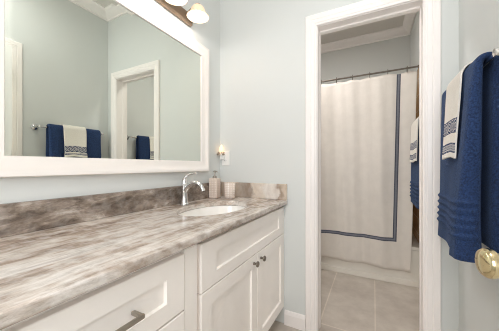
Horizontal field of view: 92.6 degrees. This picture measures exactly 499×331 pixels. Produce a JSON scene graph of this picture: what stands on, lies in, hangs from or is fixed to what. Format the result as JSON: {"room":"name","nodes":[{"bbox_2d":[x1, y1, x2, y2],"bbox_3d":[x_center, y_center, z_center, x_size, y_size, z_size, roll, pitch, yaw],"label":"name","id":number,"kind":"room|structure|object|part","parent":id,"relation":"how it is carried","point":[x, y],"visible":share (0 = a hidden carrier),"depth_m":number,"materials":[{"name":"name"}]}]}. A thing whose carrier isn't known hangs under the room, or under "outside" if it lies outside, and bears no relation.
{"room":"bathroom","nodes":[
{"label":"bathroom","id":0,"kind":"room"},
{"bbox_2d":[0,0,219,203],"bbox_3d":[-0.458,-0.278,1.641,0.120,2.775,4.590,0,0,27],"label":"wall","id":1,"kind":"structure","parent":0,"point":[16,189],"depth_m":1.35,"materials":[{"name":"paint"}]},
{"bbox_2d":[0,0,208,177],"bbox_3d":[-0.576,-0.410,1.246,0.034,0.898,1.168,0,0,27],"label":"wall mirror","id":2,"kind":"object","parent":1,"relation":"attached to","point":[88,87],"visible":1,"depth_m":1.06,"materials":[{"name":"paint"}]},
{"bbox_2d":[0,183,208,237],"bbox_3d":[-0.607,0.181,1.200,0.020,0.110,1.640,0,0,27],"label":"backsplash","id":3,"kind":"structure","parent":1,"relation":"attached to","point":[16,218],"depth_m":1.00,"materials":[{"name":"stone"}]},
{"bbox_2d":[155,0,208,26],"bbox_3d":[-0.488,-0.985,1.246,0.189,0.098,0.752,0,0,27],"label":"vanity light","id":4,"kind":"object","parent":1,"relation":"attached to","point":[196,13],"visible":1,"depth_m":1.49,"materials":[{"name":"white glass"}]},
{"bbox_3d":[-0.415,-0.977,1.333,0.140,0.072,0.140,0,0,27],"label":"lamp shade","id":5,"kind":"part","parent":4,"relation":"part of","materials":[{"name":"white glass"}]},
{"bbox_3d":[-0.325,-0.977,1.506,0.140,0.072,0.140,0,0,27],"label":"lamp shade","id":6,"kind":"part","parent":4,"relation":"part of","materials":[{"name":"white glass"}]},
{"bbox_3d":[-0.325,-0.971,1.506,0.040,0.052,0.040,0,0,27],"label":"bulb","id":7,"kind":"part","parent":4,"relation":"part of","materials":[{"name":"white glass"}]},
{"bbox_2d":[220,0,458,330],"bbox_3d":[0.452,-0.278,1.639,1.498,2.775,0.115,0,0,27],"label":"wall","id":8,"kind":"structure","parent":0,"point":[262,42],"depth_m":1.70,"materials":[{"name":"paint"}]},
{"bbox_2d":[217,145,224,159],"bbox_3d":[-0.226,-0.112,1.886,0.075,0.119,0.058,0,0,27],"label":"night light","id":9,"kind":"object","parent":8,"relation":"attached to","point":[221,148],"visible":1,"depth_m":1.88,"materials":[{"name":"plastic"}]},
{"bbox_3d":[-0.222,-0.137,1.895,0.038,0.069,0.038,0,0,27],"label":"lamp shade","id":10,"kind":"part","parent":9,"relation":"part of","materials":[{"name":"white glass"}]},
{"bbox_2d":[222,151,228,165],"bbox_3d":[-0.192,-0.062,1.903,0.071,0.116,0.009,0,0,27],"label":"wall outlet","id":11,"kind":"object","parent":8,"relation":"attached to","point":[225,162],"visible":0.85,"depth_m":1.90,"materials":[{"name":"plastic"}]},
{"bbox_2d":[284,310,304,330],"bbox_3d":[0.311,1.060,1.640,0.146,0.100,0.014,0,0,27],"label":"baseboard","id":12,"kind":"structure","parent":8,"relation":"attached to","point":[292,319],"depth_m":1.63,"materials":[{"name":"paint"}]},
{"bbox_2d":[305,0,440,330],"bbox_3d":[0.729,0.056,1.496,0.724,2.108,0.154,0,0,27],"label":"trim","id":13,"kind":"structure","parent":8,"relation":"attached to","point":[432,8],"depth_m":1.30,"materials":[{"name":"paint"}]},
{"bbox_2d":[268,269,418,330],"bbox_3d":[0.806,1.149,0.984,2.970,0.080,4.590,0,0,27],"label":"floor","id":14,"kind":"structure","parent":0,"point":[348,302],"depth_m":1.90,"materials":[{"name":"beige tile"}]},
{"bbox_2d":[0,244,196,330],"bbox_3d":[-0.571,0.688,0.666,0.577,0.842,0.696,0,0,27],"label":"base cabinet","id":15,"kind":"object","parent":14,"relation":"on","point":[161,295],"visible":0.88,"depth_m":0.64,"materials":[{"name":"paint"}]},
{"bbox_3d":[-0.333,0.389,0.543,0.042,0.013,0.193,0,0,27],"label":"bar pull","id":16,"kind":"part","parent":15,"relation":"part of","materials":[{"name":"silver metal"}]},
{"bbox_3d":[-0.352,0.608,0.555,0.020,0.248,0.550,0,0,27],"label":"drawer","id":17,"kind":"part","parent":15,"relation":"part of","materials":[{"name":"paint"}]},
{"bbox_2d":[197,207,283,330],"bbox_3d":[-0.198,0.688,1.387,0.574,0.842,0.928,0,0,27],"label":"base cabinet","id":18,"kind":"object","parent":14,"relation":"on","point":[240,269],"visible":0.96,"depth_m":1.17,"materials":[{"name":"paint"}]},
{"bbox_2d":[0,182,286,329],"bbox_3d":[-0.363,0.196,1.073,0.570,0.141,1.640,0,0,27],"label":"countertop","id":19,"kind":"structure","parent":18,"relation":"on","point":[53,252],"depth_m":0.80,"materials":[{"name":"beige stone"}]},
{"bbox_2d":[180,172,204,204],"bbox_3d":[-0.347,0.137,1.452,0.185,0.198,0.059,0,0,27],"label":"faucet","id":20,"kind":"object","parent":19,"relation":"on","point":[185,186],"visible":1,"depth_m":1.46,"materials":[{"name":"silver metal"}]},
{"bbox_3d":[-0.376,0.072,1.472,0.096,0.070,0.037,0,0,18],"label":"handle","id":21,"kind":"part","parent":20,"relation":"part of","materials":[{"name":"silver metal"}]},
{"bbox_3d":[-0.339,0.128,1.447,0.165,0.082,0.031,0,0,27],"label":"spout","id":22,"kind":"part","parent":20,"relation":"part of","materials":[{"name":"silver metal"}]},
{"bbox_2d":[178,205,244,215],"bbox_3d":[-0.201,0.345,1.372,0.363,0.155,0.561,0,0,27],"label":"sink","id":23,"kind":"object","parent":19,"relation":"in","point":[213,210],"visible":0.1,"depth_m":1.57,"materials":[{"name":"ceramic"}]},
{"bbox_2d":[209,171,220,197],"bbox_3d":[-0.258,0.135,1.770,0.068,0.202,0.068,0,0,21],"label":"soap dispenser","id":24,"kind":"object","parent":19,"relation":"on","point":[214,183],"visible":1,"depth_m":1.74,"materials":[{"name":"ceramic"}]},
{"bbox_2d":[224,182,234,198],"bbox_3d":[-0.145,0.179,1.754,0.082,0.113,0.082,0,0,27],"label":"tumbler","id":25,"kind":"object","parent":19,"relation":"on","point":[229,187],"visible":1,"depth_m":1.72,"materials":[{"name":"ceramic"}]},
{"bbox_3d":[-0.076,0.730,1.086,0.020,0.515,0.474,0,0,27],"label":"door","id":26,"kind":"part","parent":18,"relation":"part of","materials":[{"name":"paint"}]},
{"bbox_3d":[0.134,0.730,1.491,0.020,0.515,0.432,0,0,27],"label":"door","id":27,"kind":"part","parent":18,"relation":"part of","materials":[{"name":"paint"}]},
{"bbox_2d":[321,233,418,287],"bbox_3d":[1.083,0.926,2.853,1.494,0.364,0.798,0,0,27],"label":"bathtub","id":28,"kind":"object","parent":14,"relation":"on","point":[411,279],"visible":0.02,"depth_m":2.32,"materials":[{"name":"ceramic"}]},
{"bbox_2d":[321,15,404,43],"bbox_3d":[0.806,-1.706,0.984,2.970,0.080,4.590,0,0,27],"label":"ceiling","id":29,"kind":"structure","parent":0,"point":[394,22],"depth_m":2.91,"materials":[{"name":"paint"}]},
{"bbox_2d":[321,35,409,83],"bbox_3d":[1.850,-0.278,2.972,2.750,2.775,0.100,0,0,27],"label":"wall","id":30,"kind":"structure","parent":0,"point":[394,53],"depth_m":3.08,"materials":[{"name":"paint"}]},
{"bbox_2d":[321,12,416,53],"bbox_3d":[0.875,-1.623,2.453,1.498,0.086,1.719,0,0,27],"label":"trim","id":31,"kind":"structure","parent":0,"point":[408,22],"depth_m":3.00,"materials":[{"name":"paint"}]},
{"bbox_2d":[412,68,418,242],"bbox_3d":[1.091,-0.105,2.870,1.498,1.690,0.780,0,0,27],"label":"wall surround","id":32,"kind":"object","parent":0,"point":[415,223],"visible":0.02,"depth_m":2.35,"materials":[{"name":"beige tile"}]},
{"bbox_2d":[321,65,418,82],"bbox_3d":[0.917,-0.920,2.534,1.497,0.052,0.052,0,0,27],"label":"curtain rod","id":33,"kind":"object","parent":32,"relation":"attached to","point":[418,65],"visible":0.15,"depth_m":2.36,"materials":[{"name":"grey metal"}]},
{"bbox_2d":[321,71,416,272],"bbox_3d":[0.910,0.045,2.495,1.403,1.866,0.102,0,0,27],"label":"shower curtain","id":34,"kind":"object","parent":33,"relation":"hanging from","point":[367,206],"visible":0.54,"depth_m":2.36,"materials":[{"name":"fabric"}]},
{"bbox_2d":[410,0,498,330],"bbox_3d":[0.973,-0.278,0.897,0.110,2.775,4.390,0,0,27],"label":"wall","id":35,"kind":"structure","parent":0,"point":[478,19],"depth_m":1.05,"materials":[{"name":"paint"}]},
{"bbox_2d":[483,47,498,68],"bbox_3d":[0.884,-0.338,0.932,0.080,0.052,0.592,0,0,27],"label":"towel bar","id":36,"kind":"object","parent":35,"relation":"attached to","point":[495,53],"visible":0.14,"depth_m":0.73,"materials":[{"name":"silver metal"}]},
{"bbox_2d":[437,52,498,262],"bbox_3d":[0.843,-0.013,0.973,0.125,0.716,0.457,0,0,27],"label":"bath towel","id":37,"kind":"object","parent":36,"relation":"hanging from","point":[468,218],"visible":0.75,"depth_m":0.79,"materials":[{"name":"blue fabric"}]},
{"bbox_2d":[442,61,472,159],"bbox_3d":[0.850,-0.205,0.945,0.106,0.352,0.194,0,0,27],"label":"hand towel","id":38,"kind":"object","parent":37,"relation":"on","point":[453,91],"visible":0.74,"depth_m":0.94,"materials":[{"name":"white fabric"}]},
{"bbox_3d":[0.760,-0.338,0.693,0.080,0.052,0.052,0,0,27],"label":"post","id":39,"kind":"part","parent":36,"relation":"part of","materials":[{"name":"silver metal"}]},
{"bbox_3d":[1.329,-0.338,1.789,0.080,0.052,0.792,0,0,27],"label":"towel bar","id":40,"kind":"object","parent":35,"relation":"attached to","visible":0},
{"bbox_2d":[409,117,418,161],"bbox_3d":[1.312,-0.205,1.834,0.104,0.352,0.344,0,0,27],"label":"hand towel","id":41,"kind":"object","parent":40,"relation":"hanging from","point":[414,127],"visible":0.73,"depth_m":1.82,"materials":[{"name":"white fabric"}]},
{"bbox_2d":[410,124,418,208],"bbox_3d":[1.298,-0.029,1.808,0.087,0.684,0.568,0,0,27],"label":"bath towel","id":42,"kind":"object","parent":40,"relation":"hanging from","point":[414,195],"visible":0.26,"depth_m":1.83,"materials":[{"name":"blue fabric"}]},
{"bbox_2d":[475,248,498,279],"bbox_3d":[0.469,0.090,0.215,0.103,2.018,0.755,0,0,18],"label":"door knob","id":43,"kind":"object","parent":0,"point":[486,259],"depth_m":0.53,"materials":[{"name":"metal"}]}
]}

